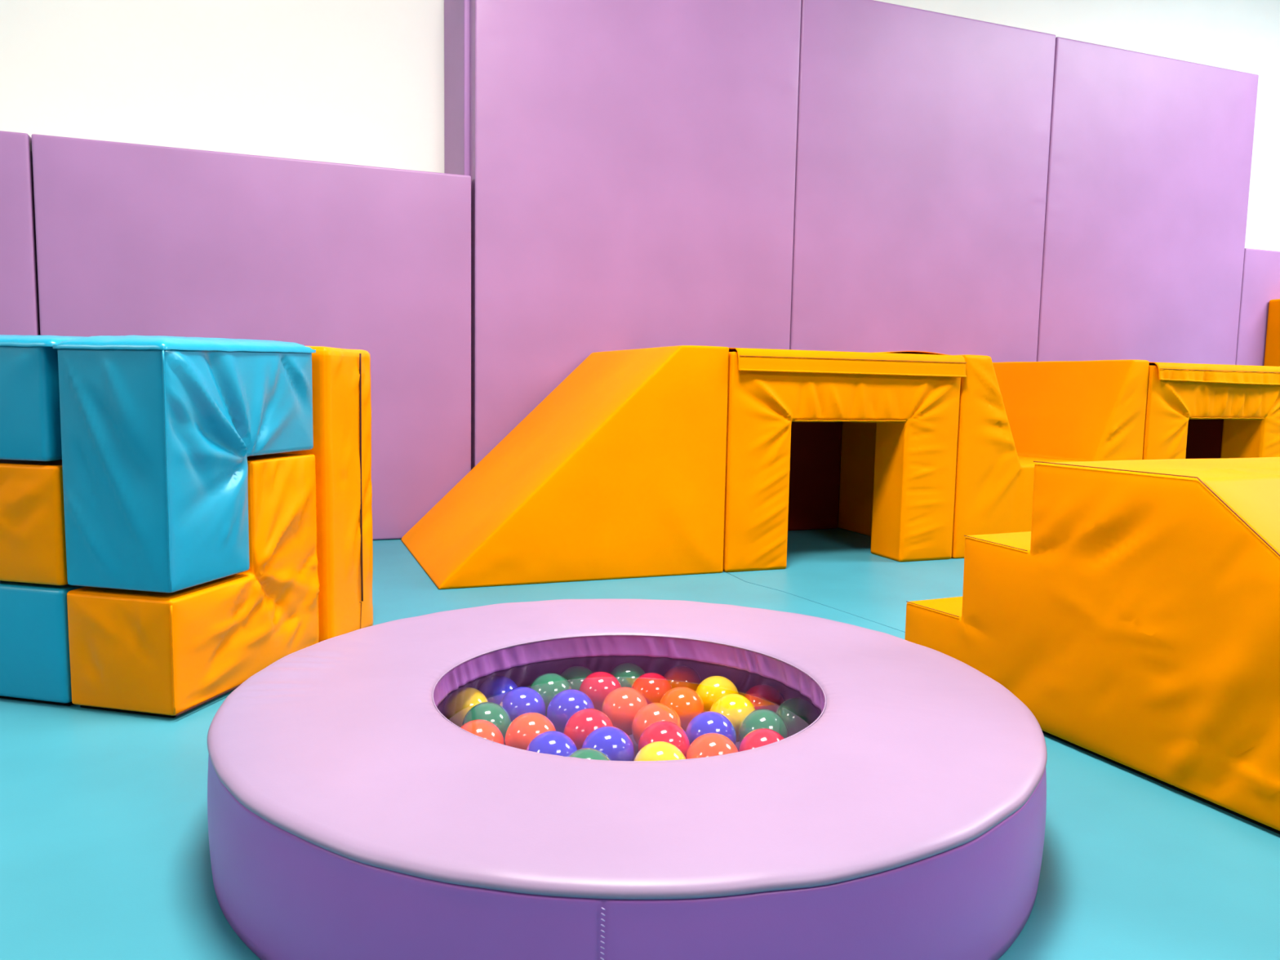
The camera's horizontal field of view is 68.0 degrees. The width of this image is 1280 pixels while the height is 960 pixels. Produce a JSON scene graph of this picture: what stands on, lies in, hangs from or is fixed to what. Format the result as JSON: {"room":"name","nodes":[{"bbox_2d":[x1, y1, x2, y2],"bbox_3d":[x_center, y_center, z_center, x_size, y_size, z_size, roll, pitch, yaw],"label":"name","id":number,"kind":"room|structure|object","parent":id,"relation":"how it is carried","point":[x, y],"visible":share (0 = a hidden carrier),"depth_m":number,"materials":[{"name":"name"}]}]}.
{"room":"soft play room","nodes":[
{"label":"soft play room","id":0,"kind":"room"},
{"bbox_2d":[0,527,1279,959],"bbox_3d":[1.222,0.544,0.474,12.600,0.050,7.700,-1,6,-21],"label":"floor","id":1,"kind":"structure","parent":0,"point":[104,848],"depth_m":1.16,"materials":[{"name":"teal plastic"}]},
{"bbox_2d":[0,580,86,706],"bbox_3d":[-1.050,0.239,1.865,0.401,0.197,0.605,2,6,13],"label":"foam block","id":2,"kind":"object","parent":1,"relation":"on","point":[35,660],"visible":0.19,"depth_m":1.54,"materials":[{"name":"blue leather"}]},
{"bbox_2d":[0,459,68,585],"bbox_3d":[-1.046,0.039,1.843,0.401,0.194,0.609,2,6,13],"label":"foam block","id":3,"kind":"object","parent":2,"relation":"on","point":[33,546],"visible":0.21,"depth_m":1.52,"materials":[{"name":"orange leather"}]},
{"bbox_2d":[0,334,86,461],"bbox_3d":[-1.044,-0.169,1.826,0.404,0.211,0.609,2,6,13],"label":"foam block","id":4,"kind":"object","parent":3,"relation":"on","point":[30,411],"visible":0.2,"depth_m":1.50,"materials":[{"name":"blue leather"}]},
{"bbox_2d":[66,453,319,718],"bbox_3d":[-0.770,0.161,1.690,0.215,0.396,0.418,2,6,13],"label":"foam block","id":5,"kind":"object","parent":1,"relation":"on","point":[166,655],"visible":0.63,"depth_m":1.58,"materials":[{"name":"orange leather"}]},
{"bbox_2d":[53,335,315,592],"bbox_3d":[-0.766,-0.048,1.664,0.215,0.408,0.416,2,6,13],"label":"foam block","id":6,"kind":"object","parent":5,"relation":"on","point":[159,433],"visible":1,"depth_m":1.49,"materials":[{"name":"blue leather"}]},
{"bbox_2d":[282,346,373,642],"bbox_3d":[-0.691,0.027,1.985,0.221,0.607,0.183,2,6,13],"label":"foam mat","id":7,"kind":"object","parent":1,"relation":"on","point":[341,450],"visible":0.45,"depth_m":1.92,"materials":[{"name":"orange leather"}]},
{"bbox_2d":[400,345,728,589],"bbox_3d":[-0.277,-0.088,2.955,0.821,0.657,0.823,-1,6,-21],"label":"ramp","id":8,"kind":"object","parent":1,"relation":"on","point":[619,472],"visible":1,"depth_m":2.65,"materials":[{"name":"orange leather"}]},
{"bbox_2d":[207,599,1047,959],"bbox_3d":[-0.015,0.339,1.245,1.008,0.157,1.008,2,6,8],"label":"ring","id":9,"kind":"object","parent":1,"relation":"on","point":[349,818],"visible":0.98,"depth_m":0.89,"materials":[{"name":"leather"}]},
{"bbox_2d":[442,686,488,727],"bbox_3d":[-0.253,0.336,1.380,0.068,0.068,0.068,4,6,27],"label":"ball","id":10,"kind":"object","parent":9,"relation":"in","point":[460,701],"visible":0.52,"depth_m":1.36,"materials":[{"name":"yellow plastic"}]},
{"bbox_2d":[460,719,504,744],"bbox_3d":[-0.209,0.345,1.228,0.068,0.068,0.068,4,6,24],"label":"ball","id":11,"kind":"object","parent":9,"relation":"in","point":[485,729],"visible":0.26,"depth_m":1.21,"materials":[{"name":"orange plastic"}]},
{"bbox_2d":[462,702,511,744],"bbox_3d":[-0.209,0.338,1.296,0.068,0.068,0.068,4,6,27],"label":"ball","id":12,"kind":"object","parent":9,"relation":"in","point":[494,713],"visible":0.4,"depth_m":1.28,"materials":[{"name":"green plastic"}]},
{"bbox_2d":[477,675,518,704],"bbox_3d":[-0.215,0.330,1.438,0.068,0.068,0.068,3,6,18],"label":"ball","id":13,"kind":"object","parent":9,"relation":"in","point":[495,687],"visible":0.41,"depth_m":1.42,"materials":[{"name":"blue plastic"}]},
{"bbox_2d":[499,686,546,721],"bbox_3d":[-0.169,0.330,1.359,0.068,0.068,0.068,4,6,25],"label":"ball","id":14,"kind":"object","parent":9,"relation":"in","point":[519,700],"visible":0.52,"depth_m":1.34,"materials":[{"name":"blue plastic"}]},
{"bbox_2d":[505,712,555,750],"bbox_3d":[-0.141,0.336,1.230,0.068,0.068,0.068,4,6,26],"label":"ball","id":15,"kind":"object","parent":9,"relation":"in","point":[522,729],"visible":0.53,"depth_m":1.21,"materials":[{"name":"orange plastic"}]},
{"bbox_2d":[529,672,572,716],"bbox_3d":[-0.134,0.323,1.418,0.068,0.068,0.068,3,6,21],"label":"ball","id":16,"kind":"object","parent":9,"relation":"in","point":[548,685],"visible":0.49,"depth_m":1.40,"materials":[{"name":"green plastic"}]},
{"bbox_2d":[525,730,577,756],"bbox_3d":[-0.109,0.344,1.171,0.068,0.068,0.068,4,6,27],"label":"ball","id":17,"kind":"object","parent":9,"relation":"in","point":[549,742],"visible":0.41,"depth_m":1.15,"materials":[{"name":"blue plastic"}]},
{"bbox_2d":[546,688,595,733],"bbox_3d":[-0.096,0.327,1.327,0.068,0.068,0.068,4,7,30],"label":"ball","id":18,"kind":"object","parent":9,"relation":"in","point":[566,703],"visible":0.6,"depth_m":1.30,"materials":[{"name":"blue plastic"}]},
{"bbox_2d":[559,664,593,689],"bbox_3d":[-0.101,0.329,1.513,0.068,0.068,0.068,4,6,26],"label":"ball","id":19,"kind":"object","parent":9,"relation":"in","point":[575,674],"visible":0.34,"depth_m":1.49,"materials":[{"name":"green plastic"}]},
{"bbox_2d":[563,708,613,749],"bbox_3d":[-0.067,0.335,1.249,0.068,0.068,0.067,4,6,26],"label":"ball","id":20,"kind":"object","parent":9,"relation":"in","point":[582,722],"visible":0.45,"depth_m":1.23,"materials":[{"name":"red plastic"}]},
{"bbox_2d":[568,747,611,760],"bbox_3d":[-0.062,0.351,1.120,0.068,0.068,0.068,4,6,26],"label":"ball","id":21,"kind":"object","parent":9,"relation":"in","point":[585,753],"visible":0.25,"depth_m":1.11,"materials":[{"name":"green plastic"}]},
{"bbox_2d":[578,671,622,711],"bbox_3d":[-0.060,0.327,1.450,0.068,0.068,0.068,4,7,28],"label":"ball","id":22,"kind":"object","parent":9,"relation":"in","point":[597,685],"visible":0.48,"depth_m":1.43,"materials":[{"name":"red plastic"}]},
{"bbox_2d":[581,725,635,760],"bbox_3d":[-0.040,0.342,1.185,0.068,0.068,0.068,3,6,21],"label":"ball","id":23,"kind":"object","parent":9,"relation":"in","point":[614,742],"visible":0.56,"depth_m":1.17,"materials":[{"name":"blue plastic"}]},
{"bbox_2d":[600,686,648,735],"bbox_3d":[-0.021,0.327,1.341,0.068,0.068,0.068,4,7,28],"label":"ball","id":24,"kind":"object","parent":9,"relation":"in","point":[620,705],"visible":0.59,"depth_m":1.31,"materials":[{"name":"orange plastic"}]},
{"bbox_2d":[608,662,646,687],"bbox_3d":[-0.019,0.326,1.521,0.068,0.068,0.068,4,7,30],"label":"ball","id":25,"kind":"object","parent":9,"relation":"in","point":[626,673],"visible":0.46,"depth_m":1.50,"materials":[{"name":"green plastic"}]},
{"bbox_2d":[631,672,672,703],"bbox_3d":[0.018,0.331,1.464,0.068,0.068,0.068,3,6,19],"label":"ball","id":26,"kind":"object","parent":9,"relation":"in","point":[653,686],"visible":0.47,"depth_m":1.44,"materials":[{"name":"red plastic"}]},
{"bbox_2d":[631,702,681,744],"bbox_3d":[0.022,0.334,1.277,0.068,0.068,0.068,3,6,23],"label":"ball","id":27,"kind":"object","parent":9,"relation":"in","point":[651,713],"visible":0.52,"depth_m":1.26,"materials":[{"name":"orange plastic"}]},
{"bbox_2d":[633,741,685,760],"bbox_3d":[0.024,0.349,1.140,0.068,0.068,0.068,-1,6,-17],"label":"ball","id":28,"kind":"object","parent":9,"relation":"in","point":[656,750],"visible":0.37,"depth_m":1.13,"materials":[{"name":"yellow plastic"}]},
{"bbox_2d":[637,720,689,756],"bbox_3d":[0.030,0.341,1.208,0.068,0.068,0.068,3,6,21],"label":"ball","id":29,"kind":"object","parent":9,"relation":"in","point":[671,732],"visible":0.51,"depth_m":1.19,"materials":[{"name":"red plastic"}]},
{"bbox_2d":[659,686,704,732],"bbox_3d":[0.061,0.336,1.387,0.068,0.068,0.068,4,7,30],"label":"ball","id":30,"kind":"object","parent":9,"relation":"in","point":[686,701],"visible":0.52,"depth_m":1.36,"materials":[{"name":"orange plastic"}]},
{"bbox_2d":[663,665,702,690],"bbox_3d":[0.067,0.334,1.535,0.068,0.068,0.068,3,6,23],"label":"ball","id":31,"kind":"object","parent":9,"relation":"in","point":[678,675],"visible":0.41,"depth_m":1.51,"materials":[{"name":"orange plastic"}]},
{"bbox_2d":[685,711,736,745],"bbox_3d":[0.093,0.339,1.246,0.068,0.068,0.068,4,6,24],"label":"ball","id":32,"kind":"object","parent":9,"relation":"in","point":[708,722],"visible":0.53,"depth_m":1.23,"materials":[{"name":"blue plastic"}]},
{"bbox_2d":[685,733,738,759],"bbox_3d":[0.090,0.347,1.173,0.068,0.068,0.068,4,6,26],"label":"ball","id":33,"kind":"object","parent":9,"relation":"in","point":[708,744],"visible":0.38,"depth_m":1.16,"materials":[{"name":"orange plastic"}]},
{"bbox_2d":[695,675,738,711],"bbox_3d":[0.116,0.330,1.434,0.068,0.068,0.068,4,7,29],"label":"ball","id":34,"kind":"object","parent":9,"relation":"in","point":[713,687],"visible":0.45,"depth_m":1.41,"materials":[{"name":"yellow plastic"}]},
{"bbox_2d":[710,693,755,742],"bbox_3d":[0.131,0.335,1.337,0.068,0.068,0.068,4,6,26],"label":"ball","id":35,"kind":"object","parent":9,"relation":"in","point":[735,706],"visible":0.4,"depth_m":1.31,"materials":[{"name":"yellow plastic"}]},
{"bbox_2d":[737,728,784,751],"bbox_3d":[0.159,0.352,1.211,0.068,0.068,0.068,4,6,25],"label":"ball","id":36,"kind":"object","parent":9,"relation":"in","point":[759,737],"visible":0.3,"depth_m":1.20,"materials":[{"name":"red plastic"}]},
{"bbox_2d":[737,708,788,742],"bbox_3d":[0.167,0.343,1.279,0.068,0.068,0.068,4,6,27],"label":"ball","id":37,"kind":"object","parent":9,"relation":"in","point":[762,717],"visible":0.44,"depth_m":1.26,"materials":[{"name":"green plastic"}]},
{"bbox_2d":[743,684,784,711],"bbox_3d":[0.188,0.345,1.443,0.068,0.068,0.068,3,6,22],"label":"ball","id":38,"kind":"object","parent":9,"relation":"in","point":[766,696],"visible":0.44,"depth_m":1.42,"materials":[{"name":"red plastic"}]},
{"bbox_2d":[775,697,819,736],"bbox_3d":[0.230,0.352,1.388,0.068,0.068,0.068,4,7,28],"label":"ball","id":39,"kind":"object","parent":9,"relation":"in","point":[797,713],"visible":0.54,"depth_m":1.36,"materials":[{"name":"green plastic"}]},
{"bbox_2d":[726,572,905,632],"bbox_3d":[0.408,0.305,2.451,0.027,0.001,0.756,-2,6,-27],"label":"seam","id":40,"kind":"structure","parent":1,"relation":"on","point":[726,572],"depth_m":2.39,"materials":[{"name":"teal"}]},
{"bbox_2d":[722,347,966,572],"bbox_3d":[0.493,-0.105,3.241,0.810,0.661,0.836,-1,6,-21],"label":"tunnel","id":41,"kind":"object","parent":1,"relation":"on","point":[787,409],"visible":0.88,"depth_m":2.90,"materials":[{"name":"orange leather"}]},
{"bbox_2d":[838,354,1149,558],"bbox_3d":[1.244,-0.121,3.534,0.799,0.660,0.823,-1,6,-21],"label":"valley","id":42,"kind":"object","parent":1,"relation":"on","point":[1013,415],"visible":0.46,"depth_m":3.27,"materials":[{"name":"orange leather"}]},
{"bbox_2d":[904,457,1279,834],"bbox_3d":[1.096,0.200,1.435,0.818,0.439,1.135,-2,6,-24],"label":"steps","id":43,"kind":"structure","parent":1,"relation":"on","point":[1136,618],"depth_m":1.33,"materials":[{"name":"orange leather"}]},
{"bbox_2d":[1142,361,1279,459],"bbox_3d":[2.003,-0.131,3.812,0.817,0.653,0.847,-1,6,-21],"label":"tunnel","id":44,"kind":"object","parent":1,"relation":"on","point":[1193,411],"visible":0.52,"depth_m":3.40,"materials":[{"name":"orange leather"}]},
{"bbox_2d":[1263,298,1279,366],"bbox_3d":[3.350,-0.372,4.675,0.627,1.008,0.169,-1,6,-21],"label":"foam slab","id":45,"kind":"object","parent":1,"relation":"on","point":[1272,355],"visible":0.25,"depth_m":4.57,"materials":[{"name":"orange leather"}]},
{"bbox_2d":[0,0,1279,251],"bbox_3d":[-0.140,-1.363,3.944,12.600,3.000,0.101,-1,6,-21],"label":"wall","id":46,"kind":"structure","parent":0,"point":[361,82],"depth_m":3.46,"materials":[{"name":"white paint"}]},
{"bbox_3d":[-3.350,-0.375,2.535,5.560,1.200,0.428,-1,6,-21],"label":"wall","id":47,"kind":"structure","parent":0,"visible":0},
{"bbox_2d":[0,130,39,335],"bbox_3d":[-2.391,-0.384,2.618,1.273,1.232,0.104,-1,6,-21],"label":"pad","id":48,"kind":"object","parent":47,"relation":"attached to","point":[19,285],"visible":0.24,"depth_m":2.76,"materials":[{"name":"leather"}]},
{"bbox_2d":[31,133,471,539],"bbox_3d":[-1.193,-0.408,3.075,1.278,1.232,0.104,-1,6,-21],"label":"pad","id":49,"kind":"object","parent":47,"relation":"attached to","point":[132,239],"visible":0.69,"depth_m":3.02,"materials":[{"name":"purple plastic"}]},
{"bbox_3d":[1.048,-0.873,4.168,3.660,2.022,0.428,-1,6,-21],"label":"wall","id":50,"kind":"structure","parent":0,"visible":0},
{"bbox_2d":[444,0,470,175],"bbox_3d":[-0.676,-0.848,3.510,0.028,2.038,0.421,-1,6,-21],"label":"pad","id":51,"kind":"object","parent":50,"relation":"attached to","point":[456,12],"visible":0.34,"depth_m":3.38,"materials":[{"name":"purple leather"}]},
{"bbox_2d":[470,0,801,470],"bbox_3d":[-0.001,-0.834,3.486,1.233,2.040,0.104,-1,6,-21],"label":"pad","id":52,"kind":"object","parent":50,"relation":"attached to","point":[633,162],"visible":0.7,"depth_m":3.38,"materials":[{"name":"purple plastic"}]},
{"bbox_2d":[789,0,1055,362],"bbox_3d":[1.150,-0.858,3.925,1.222,2.040,0.104,-1,6,-21],"label":"pad","id":53,"kind":"object","parent":50,"relation":"attached to","point":[923,135],"visible":0.58,"depth_m":3.82,"materials":[{"name":"leather"}]},
{"bbox_2d":[1036,36,1258,364],"bbox_3d":[2.292,-0.878,4.361,1.213,2.035,0.104,-1,6,-21],"label":"pad","id":54,"kind":"object","parent":50,"relation":"attached to","point":[1150,156],"visible":0.62,"depth_m":4.26,"materials":[{"name":"leather"}]},
{"bbox_3d":[4.291,-0.530,5.449,3.280,1.200,0.428,-1,6,-21],"label":"wall","id":55,"kind":"structure","parent":0,"visible":0},
{"bbox_2d":[1235,248,1279,365],"bbox_3d":[3.453,-0.506,4.846,1.277,1.240,0.104,-1,6,-21],"label":"pad","id":56,"kind":"object","parent":55,"relation":"attached to","point":[1260,283],"visible":0.2,"depth_m":4.57,"materials":[{"name":"purple plastic"}]}
]}

